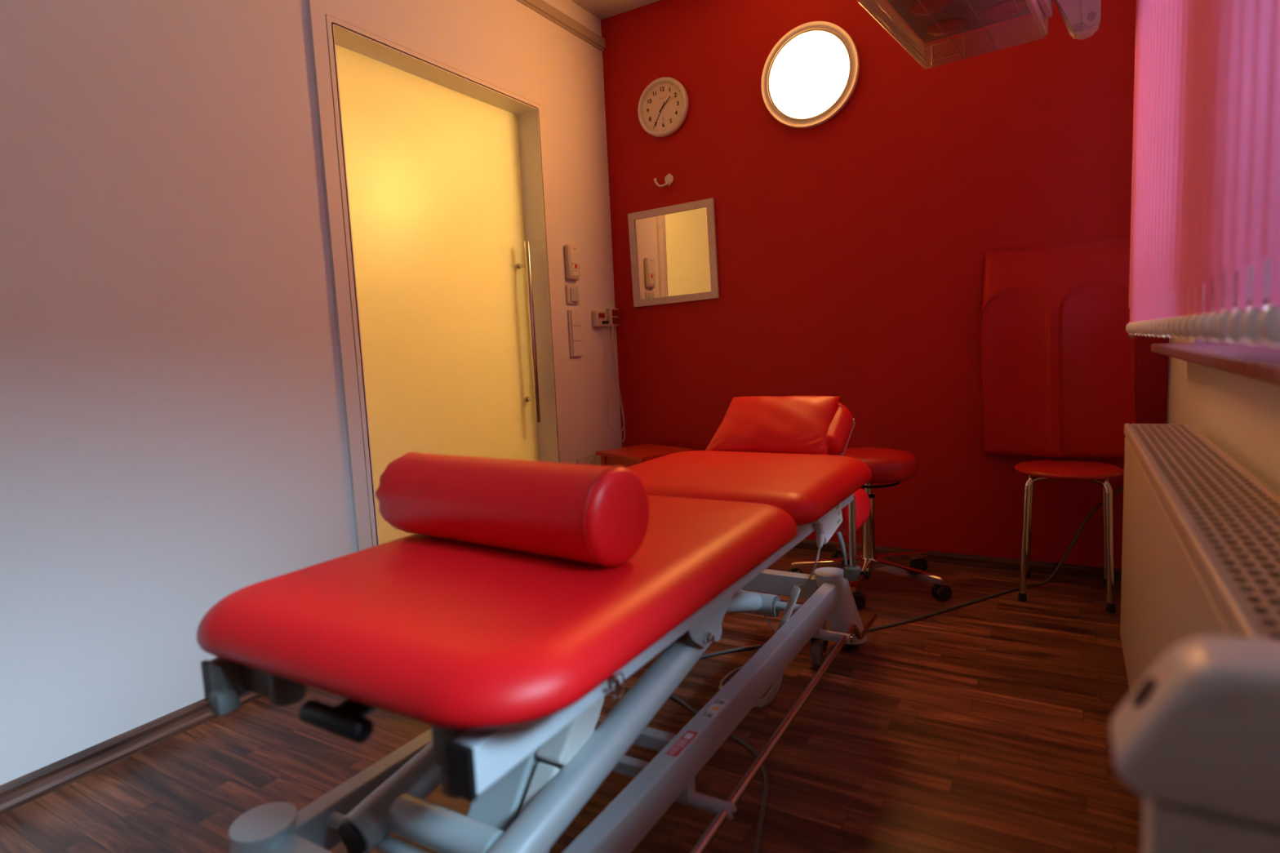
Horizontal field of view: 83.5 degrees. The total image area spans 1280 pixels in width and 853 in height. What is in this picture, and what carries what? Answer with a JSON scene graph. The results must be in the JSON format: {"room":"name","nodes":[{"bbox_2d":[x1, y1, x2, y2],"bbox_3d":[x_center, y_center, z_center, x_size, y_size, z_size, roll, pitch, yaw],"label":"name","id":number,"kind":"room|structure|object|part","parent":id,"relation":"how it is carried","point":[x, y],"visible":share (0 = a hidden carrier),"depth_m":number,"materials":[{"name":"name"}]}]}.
{"room":"physiotherapy treatment room","nodes":[
{"label":"physiotherapy treatment room","id":0,"kind":"room"},
{"bbox_2d":[0,0,622,785],"bbox_3d":[-1.992,-0.348,0.856,0.220,2.618,6.907,1,7,31],"label":"wall","id":1,"kind":"structure","parent":0,"point":[173,439],"depth_m":1.90,"materials":[{"name":"white paint"}]},
{"bbox_2d":[0,691,262,815],"bbox_3d":[-2.233,1.016,0.254,0.020,0.058,5.122,1,7,31],"label":"baseboard","id":2,"kind":"structure","parent":1,"relation":"attached to","point":[19,792],"depth_m":1.77,"materials":[{"name":"brown wood"}]},
{"bbox_2d":[306,0,568,551],"bbox_3d":[-0.769,-0.362,2.890,0.236,2.102,1.186,1,7,31],"label":"door","id":3,"kind":"structure","parent":1,"relation":"in","point":[437,170],"depth_m":2.79,"materials":[{"name":"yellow glass"}]},
{"bbox_3d":[-0.506,-0.422,3.252,0.075,0.810,0.026,1,7,31],"label":"handle","id":4,"kind":"part","parent":3,"relation":"part of","materials":[{"name":"silver metal"}]},
{"bbox_2d":[516,0,605,51],"bbox_3d":[-1.918,-1.533,0.710,0.024,0.044,6.805,1,7,31],"label":"trim","id":5,"kind":"structure","parent":1,"relation":"attached to","point":[540,5],"depth_m":3.33,"materials":[{"name":"beige paint"}]},
{"bbox_2d":[565,284,578,304],"bbox_3d":[-0.320,-0.629,3.421,0.016,0.089,0.091,1,7,31],"label":"switch","id":6,"kind":"object","parent":1,"relation":"attached to","point":[572,292],"visible":1,"depth_m":3.41,"materials":[{"name":"beige plastic"}]},
{"bbox_2d":[564,244,580,280],"bbox_3d":[-0.319,-0.778,3.404,0.031,0.166,0.089,1,7,31],"label":"intercom","id":7,"kind":"object","parent":1,"relation":"attached to","point":[571,251],"visible":1,"depth_m":3.38,"materials":[{"name":"beige plastic"}]},
{"bbox_3d":[-0.308,-0.782,3.401,0.004,0.140,0.069,1,7,31],"label":"plate","id":8,"kind":"part","parent":7,"relation":"part of","materials":[{"name":"white plastic"}]},
{"bbox_2d":[567,310,582,356],"bbox_3d":[-0.315,-0.445,3.435,0.015,0.219,0.103,1,7,31],"label":"light switch","id":9,"kind":"object","parent":1,"relation":"attached to","point":[574,316],"visible":1,"depth_m":3.43,"materials":[{"name":"beige plastic"}]},
{"bbox_2d":[576,453,595,465],"bbox_3d":[-0.263,0.185,3.544,0.011,0.081,0.159,1,7,31],"label":"double socket","id":10,"kind":"object","parent":1,"relation":"attached to","point":[591,459],"visible":0.58,"depth_m":3.55,"materials":[{"name":"beige plastic"}]},
{"bbox_2d":[591,311,608,327],"bbox_3d":[-0.189,-0.541,3.601,0.060,0.080,0.102,1,7,31],"label":"socket","id":11,"kind":"object","parent":1,"relation":"attached to","point":[598,317],"visible":1,"depth_m":3.59,"materials":[{"name":"beige plastic"}]},
{"bbox_2d":[607,321,624,434],"bbox_3d":[-0.129,-0.246,3.687,0.042,0.577,0.153,0,6,21],"label":"cable","id":12,"kind":"object","parent":11,"relation":"hanging from","point":[609,322],"visible":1,"depth_m":3.66,"materials":[{"name":"beige plastic"}]},
{"bbox_2d":[605,307,618,331],"bbox_3d":[-0.140,-0.552,3.709,0.032,0.116,0.084,1,7,31],"label":"socket","id":13,"kind":"object","parent":1,"relation":"attached to","point":[612,314],"visible":0.91,"depth_m":3.68,"materials":[{"name":"beige plastic"}]},
{"bbox_2d":[607,323,625,443],"bbox_3d":[-0.134,-0.225,3.700,0.033,0.624,0.158,1,7,31],"label":"cable","id":14,"kind":"object","parent":1,"relation":"hanging from","point":[608,323],"visible":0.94,"depth_m":3.72,"materials":[{"name":"beige plastic"}]},
{"bbox_2d":[0,547,1142,852],"bbox_3d":[-0.841,1.023,0.410,2.692,0.120,7.007,1,7,31],"label":"floor","id":15,"kind":"structure","parent":0,"point":[984,726],"depth_m":1.72,"materials":[{"name":"brown wood"}]},
{"bbox_2d":[196,402,877,852],"bbox_3d":[0.042,0.394,1.714,0.774,0.772,1.977,1,7,31],"label":"massage table","id":16,"kind":"object","parent":15,"relation":"on","point":[511,659],"visible":0.88,"depth_m":1.12,"materials":[{"name":"red leather"}]},
{"bbox_3d":[-0.408,0.698,1.051,0.410,0.070,0.045,1,7,31],"label":"cross rail","id":17,"kind":"part","parent":16,"relation":"part of","materials":[{"name":"silver metal"}]},
{"bbox_3d":[-0.352,0.360,0.947,0.114,0.033,0.146,1,7,31],"label":"release handle","id":18,"kind":"part","parent":16,"relation":"part of","materials":[{"name":"black plastic"}]},
{"bbox_3d":[-0.189,0.605,1.828,0.041,0.076,1.525,1,7,31],"label":"rail","id":19,"kind":"part","parent":16,"relation":"part of","materials":[{"name":"silver metal"}]},
{"bbox_3d":[-0.270,0.541,1.416,0.066,0.184,0.716,1,7,31],"label":"lift arm","id":20,"kind":"part","parent":16,"relation":"part of","materials":[{"name":"silver metal"}]},
{"bbox_2d":[196,495,797,729],"bbox_3d":[-0.172,0.237,1.285,0.673,0.073,0.955,1,7,31],"label":"cushion","id":21,"kind":"object","parent":16,"relation":"on","point":[441,633],"depth_m":0.96,"materials":[{"name":"red plastic"}]},
{"bbox_2d":[375,452,649,568],"bbox_3d":[-0.239,0.133,1.246,0.540,0.157,0.156,2,7,35],"label":"bolster","id":22,"kind":"object","parent":16,"relation":"on","point":[588,513],"visible":1,"depth_m":1.14,"materials":[{"name":"red plastic"}]},
{"bbox_3d":[-0.027,0.139,1.096,0.021,0.151,0.151,2,7,35],"label":"panel","id":23,"kind":"part","parent":22,"relation":"part of","materials":[{"name":"red plastic"}]},
{"bbox_3d":[-0.040,0.545,1.279,0.066,0.184,0.716,1,7,31],"label":"lift arm","id":24,"kind":"part","parent":16,"relation":"part of","materials":[{"name":"silver metal"}]},
{"bbox_3d":[-0.113,0.686,1.506,0.422,0.026,0.025,1,7,31],"label":"cross rail","id":25,"kind":"part","parent":16,"relation":"part of","materials":[{"name":"silver metal"}]},
{"bbox_3d":[-0.072,0.659,1.575,0.422,0.030,0.030,1,7,31],"label":"cross rail","id":26,"kind":"part","parent":16,"relation":"part of","materials":[{"name":"silver metal"}]},
{"bbox_3d":[0.216,0.284,1.472,0.034,0.057,1.605,1,7,31],"label":"rail","id":27,"kind":"part","parent":16,"relation":"part of","materials":[{"name":"white metal"}]},
{"bbox_2d":[668,733,693,754],"bbox_3d":[0.079,0.603,1.363,0.015,0.001,0.080,1,7,31],"label":"print","id":28,"kind":"object","parent":16,"relation":"on","point":[683,743],"depth_m":1.36,"materials":[{"name":"red"}]},
{"bbox_3d":[0.208,0.611,1.591,0.041,0.076,1.525,1,7,31],"label":"rail","id":29,"kind":"part","parent":16,"relation":"part of","materials":[{"name":"silver metal"}]},
{"bbox_2d":[701,699,725,718],"bbox_3d":[0.155,0.585,1.491,0.018,0.001,0.090,1,7,31],"label":"print","id":30,"kind":"object","parent":16,"relation":"on","point":[715,708],"depth_m":1.49,"materials":[{"name":"white"}]},
{"bbox_3d":[0.083,0.438,1.720,0.058,0.354,1.012,1,7,31],"label":"lift arm","id":31,"kind":"part","parent":16,"relation":"part of","materials":[{"name":"silver metal"}]},
{"bbox_2d":[720,588,775,685],"bbox_3d":[0.309,0.479,2.079,0.271,0.501,0.088,-6,7,-29],"label":"cable","id":32,"kind":"object","parent":16,"relation":"attached to","point":[740,589],"visible":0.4,"depth_m":2.12,"materials":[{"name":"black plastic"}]},
{"bbox_2d":[626,450,872,525],"bbox_3d":[0.246,0.143,1.983,0.673,0.073,0.671,1,7,31],"label":"seat cushion","id":33,"kind":"object","parent":16,"relation":"on","point":[806,486],"depth_m":1.81,"materials":[{"name":"red plastic"}]},
{"bbox_2d":[705,395,839,454],"bbox_3d":[0.434,-0.005,2.321,0.410,0.174,0.213,1,7,31],"label":"pillow","id":34,"kind":"object","parent":16,"relation":"on","point":[788,424],"visible":0.91,"depth_m":2.27,"materials":[{"name":"red leather"}]},
{"bbox_3d":[0.403,0.516,2.406,0.410,0.070,0.045,1,7,31],"label":"cross rail","id":35,"kind":"part","parent":16,"relation":"part of","materials":[{"name":"silver metal"}]},
{"bbox_2d":[718,502,842,708],"bbox_3d":[0.391,0.472,1.898,0.357,0.544,0.178,-3,6,-3],"label":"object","id":36,"kind":"object","parent":16,"relation":"hanging from","point":[826,526],"visible":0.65,"depth_m":1.91,"materials":[{"name":"white plastic"}]},
{"bbox_3d":[0.291,0.702,1.560,0.019,0.084,1.895,1,7,31],"label":"foot lever","id":37,"kind":"part","parent":16,"relation":"part of","materials":[{"name":"silver metal"}]},
{"bbox_2d":[826,402,853,455],"bbox_3d":[0.483,-0.003,2.349,0.412,0.160,0.230,1,7,31],"label":"cushion","id":38,"kind":"object","parent":16,"relation":"on","point":[841,427],"depth_m":2.21,"materials":[{"name":"red plastic"}]},
{"bbox_3d":[0.488,0.035,2.358,0.392,0.142,0.226,1,7,31],"label":"head frame","id":39,"kind":"part","parent":16,"relation":"part of","materials":[{"name":"silver metal"}]},
{"bbox_3d":[0.645,0.323,2.178,0.021,0.222,0.021,1,7,31],"label":"support post","id":40,"kind":"part","parent":16,"relation":"part of","materials":[{"name":"silver metal"}]},
{"bbox_2d":[835,488,871,534],"bbox_3d":[0.684,0.273,2.340,0.103,0.129,0.215,1,7,31],"label":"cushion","id":41,"kind":"object","parent":16,"relation":"on","point":[863,505],"depth_m":2.27,"materials":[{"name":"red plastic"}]},
{"bbox_3d":[0.681,0.446,2.172,0.029,0.036,0.036,1,7,31],"label":"clamp knob","id":42,"kind":"part","parent":16,"relation":"part of","materials":[{"name":"black plastic"}]},
{"bbox_2d":[595,444,694,467],"bbox_3d":[0.032,0.353,3.473,0.325,0.482,0.357,-8,8,-39],"label":"stool","id":43,"kind":"object","parent":15,"relation":"on","point":[627,456],"visible":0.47,"depth_m":3.40,"materials":[{"name":"paint"}]},
{"bbox_3d":[-0.158,0.368,3.505,0.032,0.464,0.032,-8,8,-39],"label":"leg","id":44,"kind":"part","parent":43,"relation":"part of","materials":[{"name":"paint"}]},
{"bbox_2d":[788,447,951,610],"bbox_3d":[0.890,0.361,2.780,0.603,0.532,0.572,1,7,31],"label":"stool","id":45,"kind":"object","parent":15,"relation":"on","point":[886,465],"visible":0.65,"depth_m":2.72,"materials":[{"name":"red plastic"}]},
{"bbox_3d":[0.738,0.540,2.850,0.268,0.047,0.044,-2,6,11],"label":"leg","id":46,"kind":"part","parent":45,"relation":"part of","materials":[{"name":"silver metal"}]},
{"bbox_3d":[0.878,0.519,2.981,0.044,0.047,0.268,-3,6,-7],"label":"leg","id":47,"kind":"part","parent":45,"relation":"part of","materials":[{"name":"silver metal"}]},
{"bbox_3d":[0.817,0.554,2.678,0.045,0.047,0.269,1,7,31],"label":"leg","id":48,"kind":"part","parent":45,"relation":"part of","materials":[{"name":"silver metal"}]},
{"bbox_3d":[0.880,0.145,2.777,0.368,0.100,0.368,1,7,31],"label":"seat","id":49,"kind":"part","parent":45,"relation":"part of","materials":[{"name":"red plastic"}]},
{"bbox_3d":[1.047,0.521,2.888,0.268,0.047,0.044,-6,7,-25],"label":"leg","id":50,"kind":"part","parent":45,"relation":"part of","materials":[{"name":"silver metal"}]},
{"bbox_3d":[1.011,0.543,2.700,0.044,0.047,0.268,-8,8,-43],"label":"leg","id":51,"kind":"part","parent":45,"relation":"part of","materials":[{"name":"silver metal"}]},
{"bbox_2d":[670,487,1123,852],"bbox_3d":[0.699,0.497,2.120,2.471,0.429,0.908,-9,8,-44],"label":"power cable","id":52,"kind":"object","parent":15,"relation":"on","point":[757,840],"visible":0.58,"depth_m":2.28,"materials":[{"name":"grey plastic"}]},
{"bbox_2d":[1014,459,1124,613],"bbox_3d":[1.552,0.379,2.612,0.340,0.471,0.340,1,7,31],"label":"stool","id":53,"kind":"object","parent":15,"relation":"on","point":[1099,473],"visible":1,"depth_m":2.54,"materials":[{"name":"red wood"}]},
{"bbox_3d":[1.525,0.365,2.733,0.023,0.435,0.164,-4,6,-11],"label":"leg","id":54,"kind":"part","parent":53,"relation":"part of","materials":[{"name":"silver metal"}]},
{"bbox_3d":[1.433,0.386,2.578,0.164,0.435,0.023,-5,6,-17],"label":"leg","id":55,"kind":"part","parent":53,"relation":"part of","materials":[{"name":"silver metal"}]},
{"bbox_2d":[981,236,1137,460],"bbox_3d":[1.575,-0.281,2.709,0.524,0.810,0.115,1,7,31],"label":"cushion","id":56,"kind":"object","parent":53,"relation":"on","point":[1059,354],"visible":0.96,"depth_m":2.68,"materials":[{"name":"red plastic"}]},
{"bbox_3d":[1.542,0.154,2.588,0.340,0.019,0.340,1,7,31],"label":"seat","id":57,"kind":"part","parent":53,"relation":"part of","materials":[{"name":"red leather"}]},
{"bbox_3d":[1.580,0.389,2.491,0.023,0.435,0.164,-4,6,-11],"label":"leg","id":58,"kind":"part","parent":53,"relation":"part of","materials":[{"name":"silver metal"}]},
{"bbox_3d":[1.672,0.368,2.645,0.164,0.435,0.023,-5,6,-17],"label":"leg","id":59,"kind":"part","parent":53,"relation":"part of","materials":[{"name":"silver metal"}]},
{"bbox_2d":[1110,635,1279,852],"bbox_3d":[0.415,0.510,0.402,0.265,0.782,0.172,1,7,31],"label":"machine","id":60,"kind":"object","parent":15,"relation":"on","point":[1197,737],"visible":1,"depth_m":0.39,"materials":[{"name":"white plastic"}]},
{"bbox_2d":[571,0,659,19],"bbox_3d":[-0.969,-1.697,0.121,2.692,0.120,7.007,1,7,31],"label":"ceiling","id":61,"kind":"structure","parent":0,"point":[601,9],"depth_m":3.46,"materials":[{"name":"grey paint"}]},
{"bbox_2d":[858,0,1101,69],"bbox_3d":[1.007,-1.553,2.085,0.535,0.764,0.663,2,8,37],"label":"lamp","id":62,"kind":"object","parent":61,"relation":"hanging from","point":[932,20],"visible":1,"depth_m":2.21,"materials":[{"name":"beige plastic"}]},
{"bbox_3d":[0.892,-1.289,2.212,0.120,0.018,0.120,1,7,31],"label":"bulb","id":63,"kind":"part","parent":62,"relation":"part of","materials":[{"name":"red glass"}]},
{"bbox_3d":[1.012,-1.312,2.371,0.120,0.018,0.120,1,7,31],"label":"bulb","id":64,"kind":"part","parent":62,"relation":"part of","materials":[{"name":"red glass"}]},
{"bbox_3d":[0.951,-1.301,2.149,0.356,0.011,0.618,2,8,37],"label":"reflector plate","id":65,"kind":"part","parent":62,"relation":"part of","materials":[{"name":"grey"}]},
{"bbox_3d":[1.152,-1.307,2.267,0.120,0.018,0.120,1,7,31],"label":"bulb","id":66,"kind":"part","parent":62,"relation":"part of","materials":[{"name":"red glass"}]},
{"bbox_3d":[1.107,-1.267,2.048,0.016,0.089,0.660,2,8,37],"label":"frame","id":67,"kind":"part","parent":62,"relation":"part of","materials":[{"name":"beige plastic"}]},
{"bbox_3d":[1.301,-1.451,2.211,0.206,0.506,0.060,1,7,31],"label":"support arm","id":68,"kind":"part","parent":62,"relation":"part of","materials":[{"name":"beige plastic"}]},
{"bbox_3d":[1.349,-1.304,2.162,0.056,0.192,0.009,1,7,31],"label":"arm","id":69,"kind":"part","parent":62,"relation":"part of","materials":[{"name":"beige plastic"}]},
{"bbox_2d":[600,0,1168,568],"bbox_3d":[0.862,-0.734,3.218,2.692,2.618,0.120,1,7,31],"label":"wall","id":70,"kind":"structure","parent":0,"point":[852,246],"depth_m":3.06,"materials":[{"name":"red paint"}]},
{"bbox_2d":[637,76,688,137],"bbox_3d":[0.110,-1.542,3.467,0.270,0.270,0.036,1,7,31],"label":"wall clock","id":71,"kind":"object","parent":70,"relation":"attached to","point":[663,104],"visible":1,"depth_m":3.46,"materials":[{"name":"white plastic"}]},
{"bbox_2d":[653,173,673,186],"bbox_3d":[0.117,-1.199,3.497,0.099,0.064,0.058,1,7,31],"label":"wall hook","id":72,"kind":"object","parent":70,"relation":"attached to","point":[668,179],"visible":1,"depth_m":3.50,"materials":[{"name":"white plastic"}]},
{"bbox_3d":[0.140,-1.210,3.510,0.047,0.047,0.008,1,7,31],"label":"plate","id":73,"kind":"part","parent":72,"relation":"part of","materials":[{"name":"white plastic"}]},
{"bbox_2d":[627,197,719,306],"bbox_3d":[0.160,-0.847,3.541,0.482,0.478,0.016,1,7,31],"label":"wall mirror","id":74,"kind":"object","parent":70,"relation":"attached to","point":[673,257],"visible":1,"depth_m":3.53,"materials":[{"name":"silver mirror"}]},
{"bbox_2d":[760,21,859,128],"bbox_3d":[0.729,-1.515,3.099,0.429,0.429,0.037,1,7,31],"label":"wall lamp","id":75,"kind":"object","parent":70,"relation":"attached to","point":[811,73],"visible":1,"depth_m":3.08,"materials":[{"name":"white plastic"}]},
{"bbox_2d":[769,31,849,118],"bbox_3d":[0.726,-1.515,3.095,0.352,0.352,0.026,1,7,31],"label":"diffuser","id":76,"kind":"object","parent":75,"relation":"attached to","point":[810,70],"depth_m":3.08,"materials":[{"name":"white glass"}]},
{"bbox_2d":[793,538,1121,582],"bbox_3d":[0.939,0.553,3.264,2.332,0.044,0.018,1,7,31],"label":"baseboard","id":77,"kind":"structure","parent":70,"relation":"attached to","point":[1041,567],"depth_m":2.96,"materials":[{"name":"brown wood"}]},
{"bbox_2d":[1166,283,1279,495],"bbox_3d":[0.205,-0.320,-0.384,0.120,2.618,7.027,1,7,31],"label":"wall","id":78,"kind":"structure","parent":0,"point":[1240,415],"depth_m":1.57,"materials":[{"name":"white paint"}]},
{"bbox_2d":[1120,423,1279,693],"bbox_3d":[1.000,0.383,1.259,0.175,0.600,1.614,1,7,31],"label":"radiator","id":79,"kind":"object","parent":78,"relation":"attached to","point":[1201,552],"visible":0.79,"depth_m":1.10,"materials":[{"name":"metal"}]},
{"bbox_3d":[0.934,0.399,1.301,0.014,0.566,1.610,1,7,31],"label":"panel","id":80,"kind":"part","parent":79,"relation":"part of","materials":[{"name":"metal"}]},
{"bbox_2d":[1125,0,1279,348],"bbox_3d":[0.719,-0.866,0.746,0.169,1.565,3.205,1,7,31],"label":"vertical blind","id":81,"kind":"object","parent":78,"relation":"attached to","point":[1206,177],"visible":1,"depth_m":0.97,"materials":[{"name":"pink plastic"}]},
{"bbox_3d":[1.003,-0.171,1.363,0.015,0.007,1.905,1,7,31],"label":"link chain","id":82,"kind":"part","parent":81,"relation":"part of","materials":[{"name":"white"}]},
{"bbox_2d":[1151,342,1279,385],"bbox_3d":[0.912,-0.062,0.819,0.290,0.026,3.140,1,7,31],"label":"window sill","id":83,"kind":"structure","parent":78,"relation":"attached to","point":[1263,364],"depth_m":1.24,"materials":[{"name":"wood"}]},
{"bbox_2d":[1211,258,1270,307],"bbox_3d":[0.856,-0.985,0.921,0.116,1.632,0.270,1,7,31],"label":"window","id":84,"kind":"structure","parent":78,"relation":"attached to","point":[1268,260],"depth_m":0.92,"materials":[{"name":"glass"}]},
{"bbox_2d":[1208,304,1279,349],"bbox_3d":[1.325,-0.894,1.480,0.060,1.460,1.080,1,7,31],"label":"window","id":85,"kind":"structure","parent":78,"relation":"in","point":[1224,342],"depth_m":1.61,"materials":[{"name":"grey paint"}]}
]}

